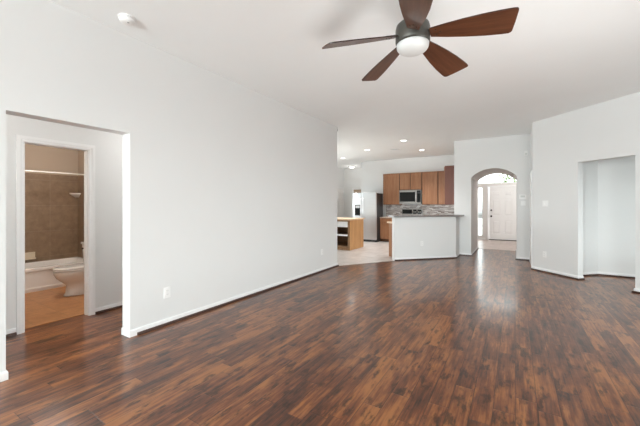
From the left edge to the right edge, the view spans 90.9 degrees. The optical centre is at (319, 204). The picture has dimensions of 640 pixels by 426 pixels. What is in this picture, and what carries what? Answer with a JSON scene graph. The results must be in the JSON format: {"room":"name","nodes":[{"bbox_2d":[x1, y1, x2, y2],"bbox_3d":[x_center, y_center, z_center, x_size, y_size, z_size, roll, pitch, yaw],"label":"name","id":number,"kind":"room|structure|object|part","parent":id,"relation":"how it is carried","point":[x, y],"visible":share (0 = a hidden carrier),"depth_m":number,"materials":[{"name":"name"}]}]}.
{"room":"empty living room","nodes":[
{"label":"empty living room","id":0,"kind":"room"},
{"bbox_2d":[25,144,77,175],"bbox_3d":[-5.127,0.090,5.314,0.115,2.540,1.970,0,0,32],"label":"wall","id":1,"kind":"structure","parent":0,"point":[37,158],"depth_m":5.66,"materials":[{"name":"paint"}]},
{"bbox_2d":[25,173,77,262],"bbox_3d":[-5.074,0.255,5.281,0.010,1.610,1.730,0,0,32],"label":"wall tile","id":2,"kind":"structure","parent":1,"relation":"attached to","point":[51,213],"depth_m":5.67,"materials":[{"name":"brown tile"}]},
{"bbox_2d":[25,252,35,259],"bbox_3d":[-4.964,0.875,5.378,0.075,0.130,0.170,0,0,32],"label":"soap dish","id":3,"kind":"object","parent":2,"relation":"attached to","point":[29,255],"visible":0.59,"depth_m":5.39,"materials":[{"name":"beige ceramic"}]},
{"bbox_2d":[70,193,80,196],"bbox_3d":[-4.598,-0.185,5.916,0.130,0.080,0.130,0,0,32],"label":"corner shelf","id":4,"kind":"object","parent":1,"relation":"attached to","point":[72,194],"visible":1,"depth_m":5.91,"materials":[{"name":"white ceramic"}]},
{"bbox_2d":[6,114,121,329],"bbox_3d":[-3.181,0.010,3.443,0.115,2.700,3.500,0,0,32],"label":"wall","id":5,"kind":"structure","parent":0,"point":[108,146],"depth_m":3.97,"materials":[{"name":"paint"}]},
{"bbox_2d":[6,328,16,337],"bbox_3d":[-3.612,1.325,2.610,0.030,0.070,1.630,0,0,32],"label":"baseboard","id":6,"kind":"structure","parent":5,"relation":"attached to","point":[11,332],"depth_m":3.27,"materials":[{"name":"white wood"}]},
{"bbox_2d":[16,135,94,334],"bbox_3d":[-3.045,0.311,3.647,0.135,2.098,0.726,0,0,32],"label":"door frame","id":7,"kind":"structure","parent":5,"relation":"attached to","point":[89,150],"depth_m":3.60,"materials":[{"name":"white wood"}]},
{"bbox_2d":[95,302,121,313],"bbox_3d":[-2.497,1.325,4.408,0.030,0.070,1.140,0,0,32],"label":"baseboard","id":8,"kind":"structure","parent":5,"relation":"attached to","point":[106,308],"depth_m":4.05,"materials":[{"name":"white wood"}]},
{"bbox_2d":[78,151,83,175],"bbox_3d":[-3.519,0.090,5.403,2.525,2.540,0.115,0,0,32],"label":"wall","id":9,"kind":"structure","parent":0,"point":[80,153],"depth_m":5.95,"materials":[{"name":"paint"}]},
{"bbox_2d":[25,170,83,174],"bbox_3d":[-4.440,-0.525,4.889,0.059,0.059,1.730,0,0,32],"label":"shower rod","id":10,"kind":"object","parent":9,"relation":"attached to","point":[25,170],"visible":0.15,"depth_m":5.09,"materials":[{"name":"white metal"}]},
{"bbox_2d":[78,176,83,257],"bbox_3d":[-4.302,0.255,5.815,0.740,1.610,0.010,0,0,32],"label":"tiled wall","id":11,"kind":"structure","parent":9,"relation":"attached to","point":[80,178],"depth_m":5.94,"materials":[{"name":"brown tile"}]},
{"bbox_2d":[0,0,336,371],"bbox_3d":[-2.621,-0.190,2.310,0.150,3.100,11.165,0,0,32],"label":"wall","id":12,"kind":"structure","parent":0,"point":[229,188],"depth_m":3.69,"materials":[{"name":"paint"}]},
{"bbox_2d":[0,370,7,381],"bbox_3d":[-4.020,1.325,0.026,0.180,0.070,5.807,0,0,32],"label":"baseboard","id":13,"kind":"structure","parent":12,"relation":"attached to","point":[3,375],"depth_m":2.43,"materials":[{"name":"white wood"}]},
{"bbox_2d":[164,287,169,298],"bbox_3d":[-1.738,0.995,3.584,0.009,0.122,0.078,0,0,32],"label":"wall outlet","id":14,"kind":"object","parent":12,"relation":"attached to","point":[166,289],"visible":1,"depth_m":3.58,"materials":[{"name":"white plastic"}]},
{"bbox_2d":[121,263,338,337],"bbox_3d":[-0.895,1.325,5.207,0.330,0.070,4.482,0,0,32],"label":"baseboard","id":15,"kind":"structure","parent":12,"relation":"attached to","point":[153,326],"depth_m":4.08,"materials":[{"name":"white wood"}]},
{"bbox_2d":[0,239,639,425],"bbox_3d":[0.441,1.417,4.933,9.950,0.126,19.150,0,0,32],"label":"floor","id":16,"kind":"structure","parent":0,"point":[484,338],"depth_m":2.87,"materials":[{"name":"brown wood"}]},
{"bbox_2d":[25,257,83,292],"bbox_3d":[-4.757,1.168,5.081,0.735,0.372,1.700,0,0,32],"label":"bathtub","id":17,"kind":"object","parent":16,"relation":"on","point":[39,276],"visible":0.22,"depth_m":5.06,"materials":[{"name":"ceramic"}]},
{"bbox_2d":[53,242,83,296],"bbox_3d":[-3.653,0.972,4.888,0.470,0.765,0.788,0,0,32],"label":"toilet","id":18,"kind":"object","parent":16,"relation":"on","point":[72,276],"visible":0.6,"depth_m":4.67,"materials":[{"name":"white ceramic"}]},
{"bbox_3d":[-3.743,0.958,4.742,0.382,0.018,0.445,0,0,32],"label":"seat","id":19,"kind":"part","parent":18,"relation":"part of","materials":[{"name":"white ceramic"}]},
{"bbox_3d":[-3.743,0.932,4.743,0.376,0.025,0.443,0,0,32],"label":"lid","id":20,"kind":"part","parent":18,"relation":"part of","materials":[{"name":"white ceramic"}]},
{"bbox_3d":[-3.713,1.161,4.791,0.368,0.385,0.540,0,0,32],"label":"bowl","id":21,"kind":"part","parent":18,"relation":"part of","materials":[{"name":"white ceramic"}]},
{"bbox_2d":[337,217,364,250],"bbox_3d":[0.603,0.886,10.119,1.340,0.935,1.065,0,0,32],"label":"kitchen island","id":22,"kind":"object","parent":16,"relation":"on","point":[350,231],"visible":0.43,"depth_m":9.76,"materials":[{"name":"brown wood"}]},
{"bbox_2d":[337,241,347,246],"bbox_3d":[0.606,1.240,10.115,1.208,0.018,0.966,0,0,32],"label":"shelf","id":23,"kind":"object","parent":22,"relation":"attached to","point":[339,243],"depth_m":10.07,"materials":[{"name":"brown wood"}]},
{"bbox_3d":[0.728,0.582,9.739,0.530,0.165,0.518,0,0,32],"label":"drawer","id":24,"kind":"part","parent":22,"relation":"part of","materials":[{"name":"white wood"}]},
{"bbox_3d":[0.601,1.304,9.534,0.532,0.100,0.024,0,0,32],"label":"rail","id":25,"kind":"part","parent":22,"relation":"part of","materials":[{"name":"brown wood"}]},
{"bbox_3d":[0.866,0.896,10.535,1.210,0.875,0.020,0,0,32],"label":"panel","id":26,"kind":"part","parent":22,"relation":"part of","materials":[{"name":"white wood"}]},
{"bbox_3d":[1.135,0.906,9.792,0.030,0.895,1.000,0,0,32],"label":"panel","id":27,"kind":"part","parent":22,"relation":"part of","materials":[{"name":"brown wood"}]},
{"bbox_2d":[353,192,382,241],"bbox_3d":[1.796,0.449,11.910,0.940,1.810,0.723,0,0,32],"label":"refrigerator","id":28,"kind":"object","parent":16,"relation":"on","point":[369,206],"visible":0.74,"depth_m":11.60,"materials":[{"name":"silver metal"}]},
{"bbox_3d":[1.420,0.406,11.834,0.382,1.725,0.072,0,0,32],"label":"freezer door","id":29,"kind":"part","parent":28,"relation":"part of","materials":[{"name":"silver metal"}]},
{"bbox_2d":[380,218,391,241],"bbox_3d":[2.645,0.919,11.762,0.630,0.870,0.600,0,0,32],"label":"base cabinet","id":30,"kind":"object","parent":16,"relation":"on","point":[384,226],"visible":0.5,"depth_m":11.59,"materials":[{"name":"brown wood"}]},
{"bbox_3d":[2.491,0.954,11.516,0.604,0.560,0.020,0,0,32],"label":"door","id":31,"kind":"part","parent":30,"relation":"part of","materials":[{"name":"brown wood"}]},
{"bbox_3d":[2.491,0.579,11.516,0.604,0.150,0.020,0,0,32],"label":"drawer","id":32,"kind":"part","parent":30,"relation":"part of","materials":[{"name":"brown wood"}]},
{"bbox_2d":[389,223,391,256],"bbox_3d":[2.310,0.919,8.224,0.860,0.870,0.560,0,0,-13],"label":"base cabinet","id":33,"kind":"object","parent":16,"relation":"on","point":[390,224],"visible":0.21,"depth_m":8.29,"materials":[{"name":"brown wood"}]},
{"bbox_2d":[402,209,422,214],"bbox_3d":[3.226,0.717,11.327,0.755,1.155,0.697,0,0,32],"label":"range","id":34,"kind":"object","parent":16,"relation":"on","point":[404,211],"visible":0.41,"depth_m":11.56,"materials":[{"name":"silver metal"}]},
{"bbox_3d":[3.232,0.246,11.660,0.365,0.155,0.006,0,0,32],"label":"control panel","id":35,"kind":"part","parent":34,"relation":"part of","materials":[{"name":"black glass"}]},
{"bbox_2d":[337,167,343,188],"bbox_3d":[-0.820,-0.190,12.075,0.120,3.100,7.570,0,0,32],"label":"wall","id":36,"kind":"structure","parent":0,"point":[340,171],"depth_m":14.84,"materials":[{"name":"paint"}]},
{"bbox_2d":[337,187,343,216],"bbox_3d":[0.909,0.257,14.733,0.018,2.190,0.900,0,0,32],"label":"door","id":37,"kind":"structure","parent":36,"relation":"in","point":[340,191],"depth_m":14.82,"materials":[{"name":"white paint"}]},
{"bbox_2d":[49,0,639,168],"bbox_3d":[0.459,-1.800,5.010,10.300,0.120,19.400,0,0,32],"label":"ceiling","id":38,"kind":"structure","parent":0,"point":[558,57],"depth_m":3.79,"materials":[{"name":"paint"}]},
{"bbox_2d":[118,13,135,25],"bbox_3d":[-1.795,-1.715,2.931,0.148,0.050,0.148,0,0,32],"label":"smoke detector","id":39,"kind":"object","parent":38,"relation":"attached to","point":[126,19],"visible":1,"depth_m":2.90,"materials":[{"name":"white plastic"}]},
{"bbox_2d":[322,0,518,80],"bbox_3d":[0.717,-1.440,2.340,1.288,0.601,1.308,0,0,32],"label":"ceiling fan","id":40,"kind":"object","parent":38,"relation":"hanging from","point":[412,34],"visible":1,"depth_m":2.27,"materials":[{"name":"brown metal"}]},
{"bbox_3d":[0.297,-1.224,2.358,0.555,0.008,0.203,-9,17,-3],"label":"blade","id":41,"kind":"part","parent":40,"relation":"part of","materials":[{"name":"brown wood"}]},
{"bbox_3d":[0.556,-1.224,2.755,0.203,0.008,0.555,-18,-2,-23],"label":"blade","id":42,"kind":"part","parent":40,"relation":"part of","materials":[{"name":"brown wood"}]},
{"bbox_3d":[0.699,-1.177,2.378,0.238,0.077,0.238,0,0,32],"label":"lamp shade","id":43,"kind":"part","parent":40,"relation":"part of","materials":[{"name":"white glass"}]},
{"bbox_3d":[0.594,-1.224,1.990,0.203,0.008,0.555,17,13,12],"label":"blade","id":44,"kind":"part","parent":40,"relation":"part of","materials":[{"name":"brown wood"}]},
{"bbox_3d":[1.013,-1.224,2.631,0.555,0.008,0.203,11,-24,-39],"label":"blade","id":45,"kind":"part","parent":40,"relation":"part of","materials":[{"name":"brown wood"}]},
{"bbox_3d":[1.036,-1.224,2.158,0.555,0.008,0.203,10,-11,32],"label":"blade","id":46,"kind":"part","parent":40,"relation":"part of","materials":[{"name":"brown wood"}]},
{"bbox_2d":[344,168,360,217],"bbox_3d":[1.966,-0.190,14.733,1.815,3.100,0.115,0,0,32],"label":"wall","id":47,"kind":"structure","parent":0,"point":[352,176],"depth_m":15.01,"materials":[{"name":"paint"}]},
{"bbox_2d":[352,188,360,217],"bbox_3d":[1.908,0.275,14.691,0.910,2.155,0.018,0,0,32],"label":"door","id":48,"kind":"structure","parent":47,"relation":"in","point":[354,190],"depth_m":14.89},
{"bbox_2d":[361,155,453,216],"bbox_3d":[3.388,-0.190,11.726,4.000,3.100,0.127,0,0,32],"label":"wall","id":49,"kind":"structure","parent":0,"point":[372,172],"depth_m":11.85,"materials":[{"name":"paint"}]},
{"bbox_2d":[383,173,401,204],"bbox_3d":[2.732,-0.590,11.870,0.635,1.160,0.334,0,0,32],"label":"upper cabinet","id":50,"kind":"object","parent":49,"relation":"attached to","point":[391,182],"visible":0.98,"depth_m":11.73,"materials":[{"name":"brown wood"}]},
{"bbox_2d":[400,172,421,189],"bbox_3d":[3.345,-0.858,11.490,0.800,0.625,0.334,0,0,32],"label":"upper cabinet","id":51,"kind":"object","parent":49,"relation":"attached to","point":[408,181],"visible":0.98,"depth_m":11.33,"materials":[{"name":"brown wood"}]},
{"bbox_3d":[3.094,-0.850,11.461,0.372,0.581,0.020,0,0,32],"label":"door","id":52,"kind":"part","parent":51,"relation":"part of","materials":[{"name":"brown wood"}]},
{"bbox_2d":[399,190,421,203],"bbox_3d":[3.315,-0.290,11.443,0.775,0.490,0.426,0,0,32],"label":"microwave","id":53,"kind":"object","parent":51,"relation":"attached to","point":[405,196],"visible":0.88,"depth_m":11.29,"materials":[{"name":"silver metal"}]},
{"bbox_3d":[3.497,-0.305,11.139,0.135,0.420,0.020,0,0,32],"label":"control panel","id":54,"kind":"part","parent":53,"relation":"part of","materials":[{"name":"black glass"}]},
{"bbox_3d":[3.429,-0.850,11.253,0.372,0.581,0.020,0,0,32],"label":"door","id":55,"kind":"part","parent":51,"relation":"part of","materials":[{"name":"brown wood"}]},
{"bbox_2d":[422,171,437,204],"bbox_3d":[3.919,-0.590,11.134,0.545,1.160,0.334,0,0,32],"label":"upper cabinet","id":56,"kind":"object","parent":49,"relation":"attached to","point":[429,179],"visible":0.98,"depth_m":10.99,"materials":[{"name":"brown wood"}]},
{"bbox_2d":[438,171,444,204],"bbox_3d":[4.361,-0.590,10.860,0.490,1.160,0.334,0,0,32],"label":"upper cabinet","id":57,"kind":"object","parent":49,"relation":"attached to","point":[440,173],"visible":0.41,"depth_m":10.81,"materials":[{"name":"brown wood"}]},
{"bbox_3d":[4.278,-0.582,10.727,0.456,1.116,0.020,0,0,32],"label":"door","id":58,"kind":"part","parent":57,"relation":"part of","materials":[{"name":"brown wood"}]},
{"bbox_2d":[392,217,455,259],"bbox_3d":[2.636,0.830,7.936,1.722,1.060,0.120,0,0,-13],"label":"wall","id":59,"kind":"structure","parent":0,"point":[437,234],"depth_m":7.86,"materials":[{"name":"paint"}]},
{"bbox_2d":[388,215,463,216],"bbox_3d":[2.834,0.280,8.053,2.246,0.039,0.514,0,0,-19],"label":"countertop","id":60,"kind":"structure","parent":59,"relation":"on","point":[388,215],"depth_m":7.83,"materials":[{"name":"stone"}]},
{"bbox_2d":[394,246,478,260],"bbox_3d":[3.563,1.325,8.455,3.786,0.070,0.713,0,0,-35],"label":"baseboard","id":61,"kind":"structure","parent":59,"relation":"attached to","point":[477,248],"depth_m":7.92,"materials":[{"name":"white wood"}]},
{"bbox_2d":[456,217,458,254],"bbox_3d":[3.561,0.830,8.352,0.170,1.060,0.550,0,0,32],"label":"wall","id":62,"kind":"structure","parent":0,"point":[457,218],"depth_m":8.27,"materials":[{"name":"paint"}]},
{"bbox_2d":[454,134,529,257],"bbox_3d":[4.894,-0.190,8.838,1.845,3.100,1.680,0,0,32],"label":"wall","id":63,"kind":"structure","parent":0,"point":[475,159],"depth_m":8.27,"materials":[{"name":"paint"}]},
{"bbox_2d":[515,249,529,260],"bbox_3d":[5.417,1.325,8.443,0.310,0.070,1.800,0,0,32],"label":"baseboard","id":64,"kind":"structure","parent":63,"relation":"attached to","point":[516,257],"depth_m":7.79,"materials":[{"name":"white wood"}]},
{"bbox_2d":[478,183,516,239],"bbox_3d":[7.312,0.265,11.889,3.100,2.190,0.115,0,0,32],"label":"wall","id":65,"kind":"structure","parent":0,"point":[484,186],"depth_m":12.34,"materials":[{"name":"paint"}]},
{"bbox_2d":[478,187,482,235],"bbox_3d":[6.353,0.260,12.486,0.180,1.920,0.080,0,0,32],"label":"window","id":66,"kind":"structure","parent":65,"relation":"in","point":[478,187],"depth_m":12.41,"materials":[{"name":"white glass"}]},
{"bbox_2d":[487,185,516,240],"bbox_3d":[6.992,0.307,12.064,1.040,2.105,0.166,0,0,32],"label":"door","id":67,"kind":"structure","parent":65,"relation":"in","point":[501,200],"depth_m":12.05,"materials":[{"name":"white paint"}]},
{"bbox_2d":[530,123,532,265],"bbox_3d":[4.860,-0.190,7.141,0.115,3.100,1.240,0,0,32],"label":"wall","id":68,"kind":"structure","parent":0,"point":[531,133],"depth_m":6.68,"materials":[{"name":"paint"}]},
{"bbox_2d":[530,170,531,267],"bbox_3d":[4.774,0.310,7.130,0.020,2.100,0.950,0,0,32],"label":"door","id":69,"kind":"structure","parent":68,"relation":"in","point":[531,170],"depth_m":6.73,"materials":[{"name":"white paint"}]},
{"bbox_2d":[533,92,639,288],"bbox_3d":[4.910,-0.190,5.081,0.115,3.100,3.239,0,0,-13],"label":"wall","id":70,"kind":"structure","parent":0,"point":[610,129],"depth_m":5.85,"materials":[{"name":"paint"}]},
{"bbox_2d":[542,201,547,205],"bbox_3d":[4.546,-0.030,6.361,0.010,0.118,0.118,0,0,-13],"label":"light switch","id":71,"kind":"object","parent":70,"relation":"attached to","point":[544,203],"visible":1,"depth_m":6.36,"materials":[{"name":"white plastic"}]},
{"bbox_2d":[531,266,584,279],"bbox_3d":[4.629,1.325,6.213,0.145,0.070,1.020,0,0,-13],"label":"baseboard","id":72,"kind":"structure","parent":70,"relation":"attached to","point":[571,276],"depth_m":6.07,"materials":[{"name":"white wood"}]},
{"bbox_2d":[632,288,639,293],"bbox_3d":[2.656,1.325,-0.522,0.967,0.070,11.878,0,0,27],"label":"baseboard","id":73,"kind":"structure","parent":70,"relation":"attached to","point":[636,290],"depth_m":4.86,"materials":[{"name":"white wood"}]},
{"bbox_2d":[583,161,597,271],"bbox_3d":[5.063,-0.190,6.098,0.650,3.100,0.115,0,0,-13],"label":"wall","id":74,"kind":"structure","parent":0,"point":[590,169],"depth_m":6.08,"materials":[{"name":"paint"}]},
{"bbox_2d":[598,156,634,274],"bbox_3d":[5.950,-0.190,5.839,1.240,3.100,0.115,0,0,32],"label":"wall","id":75,"kind":"structure","parent":0,"point":[616,176],"depth_m":5.97,"materials":[{"name":"paint"}]},
{"bbox_2d":[583,271,634,278],"bbox_3d":[5.652,1.325,5.856,1.749,0.070,0.346,0,0,17],"label":"baseboard","id":76,"kind":"structure","parent":75,"relation":"attached to","point":[597,273],"depth_m":6.01,"materials":[{"name":"white wood"}]},
{"bbox_3d":[7.312,-1.285,11.889,3.100,0.910,0.115,0,0,32],"label":"wall","id":77,"kind":"structure","parent":0,"visible":0},
{"bbox_2d":[478,176,516,183],"bbox_3d":[6.880,-1.065,12.160,1.420,0.470,0.080,0,0,32],"label":"window","id":78,"kind":"structure","parent":77,"relation":"in","point":[486,176],"depth_m":12.19,"materials":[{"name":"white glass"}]},
{"bbox_3d":[6.880,-1.065,12.160,1.420,0.470,0.080,0,0,32],"label":"frame","id":79,"kind":"part","parent":78,"relation":"part of","materials":[{"name":"white wood"}]},
{"label":"outside","id":80,"kind":"structure","parent":0,"visible":0},
{"bbox_2d":[478,218,481,234],"bbox_3d":[14.236,1.570,22.960,28.000,0.180,25.970,0,0,32],"label":"ground","id":81,"kind":"structure","parent":80,"point":[479,219],"depth_m":21.68,"materials":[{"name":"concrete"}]},
{"bbox_2d":[497,174,516,181],"bbox_3d":[13.393,-1.092,19.940,4.126,5.256,3.278,0,0,32],"label":"tree","id":82,"kind":"object","parent":81,"relation":"on","point":[508,177],"visible":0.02,"depth_m":20.41,"materials":[{"name":"green plant"}]},
{"bbox_3d":[5.391,-0.190,11.265,0.130,3.100,2.970,0,0,32],"label":"wall","id":83,"kind":"structure","parent":0,"visible":0},
{"bbox_2d":[444,165,453,204],"bbox_3d":[4.153,-0.560,9.686,0.299,1.100,1.900,0,0,32],"label":"upper cabinet","id":84,"kind":"object","parent":83,"relation":"attached to","point":[448,170],"visible":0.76,"depth_m":8.88,"materials":[{"name":"brown wood"}]},
{"bbox_3d":[3.703,-0.552,9.225,0.020,1.056,0.607,0,0,32],"label":"door","id":85,"kind":"part","parent":84,"relation":"part of","materials":[{"name":"brown wood"}]}
]}

